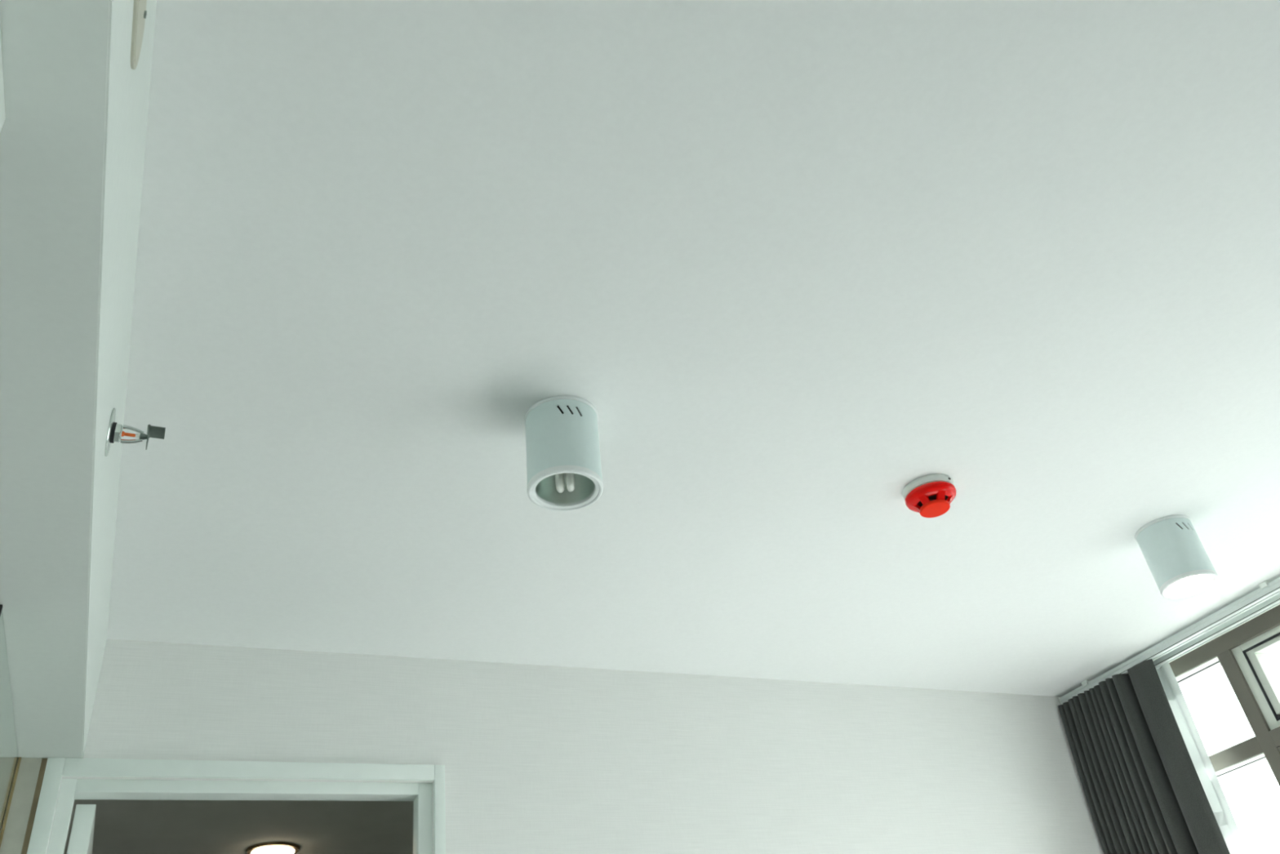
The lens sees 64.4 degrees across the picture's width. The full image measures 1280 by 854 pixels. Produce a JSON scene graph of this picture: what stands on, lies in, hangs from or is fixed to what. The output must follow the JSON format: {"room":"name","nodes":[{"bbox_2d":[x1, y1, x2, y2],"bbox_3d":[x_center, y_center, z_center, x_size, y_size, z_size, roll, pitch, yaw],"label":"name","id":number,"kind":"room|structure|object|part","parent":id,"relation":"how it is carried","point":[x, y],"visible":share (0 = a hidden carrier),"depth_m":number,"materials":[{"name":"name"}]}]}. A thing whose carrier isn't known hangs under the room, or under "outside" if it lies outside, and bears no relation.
{"room":"living room","nodes":[
{"label":"living room","id":0,"kind":"room"},
{"bbox_2d":[63,799,413,853],"bbox_3d":[-1.529,1.657,3.878,2.800,0.100,3.340,9,-39,-23],"label":"ceiling","id":1,"kind":"structure","parent":0,"point":[122,826],"depth_m":3.39,"materials":[{"name":"paint"}]},
{"bbox_2d":[246,841,300,853],"bbox_3d":[-1.306,1.518,3.619,0.182,0.030,0.182,9,-39,-23],"label":"ceiling lamp","id":2,"kind":"object","parent":1,"relation":"in","point":[271,847],"visible":1,"depth_m":3.57,"materials":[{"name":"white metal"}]},
{"bbox_3d":[-1.306,1.519,3.618,0.148,0.026,0.148,9,-39,-23],"label":"lamp glass","id":3,"kind":"part","parent":2,"relation":"part of","materials":[{"name":"beige glass"}]},
{"bbox_2d":[0,638,1103,853],"bbox_3d":[0.101,1.734,2.330,4.250,2.450,0.098,9,-39,-23],"label":"wall","id":4,"kind":"structure","parent":0,"point":[536,758],"depth_m":2.84,"materials":[{"name":"paint"}]},
{"bbox_2d":[26,757,445,853],"bbox_3d":[-0.947,1.909,2.102,0.895,2.156,0.850,9,-39,-23],"label":"door frame","id":5,"kind":"structure","parent":4,"relation":"in","point":[81,839],"depth_m":2.38,"materials":[{"name":"white paint"}]},
{"bbox_3d":[-1.166,1.604,1.633,0.035,2.156,0.012,9,-39,-23],"label":"architrave","id":6,"kind":"part","parent":5,"relation":"part of","materials":[{"name":"white paint"}]},
{"bbox_3d":[-0.901,0.817,2.421,0.833,0.038,0.012,9,-39,-23],"label":"architrave","id":7,"kind":"part","parent":5,"relation":"part of","materials":[{"name":"white paint"}]},
{"bbox_3d":[-0.384,1.734,1.976,0.027,2.156,0.012,9,-39,-23],"label":"architrave","id":8,"kind":"part","parent":5,"relation":"part of","materials":[{"name":"white paint"}]},
{"bbox_2d":[557,405,582,416],"bbox_3d":[-0.148,0.016,1.934,0.131,0.067,0.131,11,-40,-22],"label":"vent slots","id":9,"kind":"object","parent":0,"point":[562,411],"depth_m":1.89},
{"bbox_2d":[106,0,1279,696],"bbox_3d":[0.954,-0.724,1.312,4.250,0.120,5.060,9,-39,-23],"label":"ceiling","id":10,"kind":"structure","parent":0,"point":[798,264],"depth_m":1.79,"materials":[{"name":"paint"}]},
{"bbox_2d":[0,0,156,758],"bbox_3d":[-0.563,-0.772,0.486,0.633,0.398,4.862,9,-39,-23],"label":"bulkhead","id":11,"kind":"object","parent":10,"relation":"attached to","point":[73,134],"visible":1,"depth_m":1.21,"materials":[{"name":"paint"}]},
{"bbox_2d":[104,408,165,456],"bbox_3d":[-0.770,0.013,1.556,0.076,0.075,0.075,9,-39,-23],"label":"sprinkler","id":12,"kind":"object","parent":11,"relation":"attached to","point":[115,433],"visible":1,"depth_m":1.55,"materials":[{"name":"silver metal"}]},
{"bbox_3d":[-0.780,0.012,1.552,0.019,0.009,0.009,9,-39,-23],"label":"bulb","id":13,"kind":"part","parent":12,"relation":"part of","materials":[{"name":"orange glass"}]},
{"bbox_3d":[-0.777,0.021,1.553,0.030,0.010,0.006,6,-38,-19],"label":"frame arm","id":14,"kind":"part","parent":12,"relation":"part of","materials":[{"name":"silver metal"}]},
{"bbox_3d":[-0.774,0.004,1.554,0.030,0.010,0.006,13,-41,-27],"label":"frame arm","id":15,"kind":"part","parent":12,"relation":"part of","materials":[{"name":"silver metal"}]},
{"bbox_2d":[130,0,146,70],"bbox_3d":[-0.456,-0.503,0.945,0.006,0.078,0.398,9,-39,-23],"label":"vent cover","id":16,"kind":"object","parent":11,"relation":"attached to","point":[140,12],"visible":1,"depth_m":1.04,"materials":[{"name":"beige plastic"}]},
{"bbox_3d":[-0.455,-0.503,0.945,0.001,0.066,0.386,9,-39,-23],"label":"raised panel","id":17,"kind":"part","parent":16,"relation":"part of","materials":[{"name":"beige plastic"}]},
{"bbox_2d":[524,395,603,511],"bbox_3d":[-0.143,0.052,1.908,0.146,0.172,0.143,9,-39,-23],"label":"ceiling lamp","id":18,"kind":"object","parent":10,"relation":"attached to","point":[564,468],"visible":1,"depth_m":1.87,"materials":[{"name":"white metal"}]},
{"bbox_3d":[-0.151,-0.014,1.957,0.143,0.008,0.143,9,-39,-23],"label":"mounting plate","id":19,"kind":"part","parent":18,"relation":"part of","materials":[{"name":"white ceramic"}]},
{"bbox_3d":[-0.140,0.084,1.885,0.035,0.084,0.037,-8,-36,-1],"label":"bulb","id":20,"kind":"part","parent":18,"relation":"part of","materials":[{"name":"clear glass"}]},
{"bbox_2d":[902,473,956,517],"bbox_3d":[0.668,0.165,2.328,0.119,0.062,0.119,9,-39,-23],"label":"detector","id":21,"kind":"object","parent":10,"relation":"attached to","point":[931,495],"visible":1,"depth_m":2.30,"materials":[{"name":"red plastic"}]},
{"bbox_2d":[1057,576,1279,704],"bbox_3d":[2.398,-0.246,2.135,0.039,0.042,4.306,9,-39,-23],"label":"rail","id":22,"kind":"object","parent":10,"relation":"attached to","point":[1268,589],"visible":0.94,"depth_m":3.23,"materials":[{"name":"white metal"}]},
{"bbox_2d":[1057,658,1230,853],"bbox_3d":[1.718,1.839,2.793,0.132,2.391,0.427,9,-39,-23],"label":"curtain","id":23,"kind":"object","parent":22,"relation":"hanging from","point":[1144,793],"visible":1,"depth_m":3.29,"materials":[{"name":"fabric"}]},
{"bbox_2d":[1134,514,1218,599],"bbox_3d":[1.382,0.336,2.619,0.144,0.171,0.143,9,-39,-23],"label":"ceiling lamp","id":24,"kind":"object","parent":10,"relation":"attached to","point":[1180,566],"visible":1,"depth_m":2.58,"materials":[{"name":"white metal"}]},
{"bbox_3d":[1.372,0.270,2.667,0.143,0.008,0.143,9,-39,-23],"label":"mounting plate","id":25,"kind":"part","parent":24,"relation":"part of","materials":[{"name":"white ceramic"}]},
{"bbox_3d":[1.385,0.368,2.595,0.034,0.084,0.037,-8,-36,-1],"label":"bulb","id":26,"kind":"part","parent":24,"relation":"part of","materials":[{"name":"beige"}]},
{"bbox_2d":[1155,662,1248,853],"bbox_3d":[1.829,1.854,2.843,0.034,2.378,0.385,9,-39,-23],"label":"sheer curtain","id":27,"kind":"object","parent":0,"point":[1221,810],"visible":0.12,"depth_m":3.23,"materials":[{"name":"white fabric"}]},
{"bbox_3d":[1.262,1.337,-0.175,4.250,0.100,5.060,9,-39,-23],"label":"floor","id":28,"kind":"structure","parent":0,"visible":0},
{"bbox_2d":[0,604,17,832],"bbox_3d":[-1.300,1.332,1.228,0.498,2.156,0.780,9,-39,-23],"label":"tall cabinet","id":29,"kind":"object","parent":28,"relation":"on","point":[8,746],"visible":1,"depth_m":1.98,"materials":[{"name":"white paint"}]},
{"bbox_2d":[0,756,47,853],"bbox_3d":[-1.209,1.598,1.616,0.056,2.156,0.008,9,-39,-23],"label":"filler panel","id":30,"kind":"object","parent":28,"relation":"on","point":[20,811],"visible":1,"depth_m":2.18,"materials":[{"name":"brown wood"}]},
{"bbox_3d":[-0.771,-0.001,-0.256,0.100,2.450,4.862,9,-39,-23],"label":"wall","id":31,"kind":"structure","parent":0,"visible":0},
{"bbox_2d":[0,26,5,132],"bbox_3d":[-0.522,-0.403,0.192,0.565,0.677,1.235,9,-39,-23],"label":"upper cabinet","id":32,"kind":"object","parent":31,"relation":"attached to","point":[2,117],"visible":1,"depth_m":0.90,"materials":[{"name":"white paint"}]},
{"bbox_3d":[2.911,0.610,1.354,0.270,2.450,4.862,9,-39,-23],"label":"wall","id":33,"kind":"structure","parent":0,"visible":0},
{"bbox_2d":[1153,592,1279,786],"bbox_3d":[2.665,0.626,1.584,0.189,2.150,4.306,9,-39,-23],"label":"window","id":34,"kind":"structure","parent":33,"relation":"in","point":[1242,651],"depth_m":3.21,"materials":[{"name":"beige metal"}]},
{"bbox_3d":[2.470,-0.234,2.166,0.039,0.042,4.306,9,-39,-23],"label":"curtain rail","id":35,"kind":"part","parent":34,"relation":"part of","materials":[{"name":"white metal"}]},
{"bbox_3d":[2.097,0.623,2.960,0.048,0.270,0.728,9,-39,-23],"label":"sash","id":36,"kind":"part","parent":34,"relation":"part of","materials":[{"name":"paint"}]}
]}

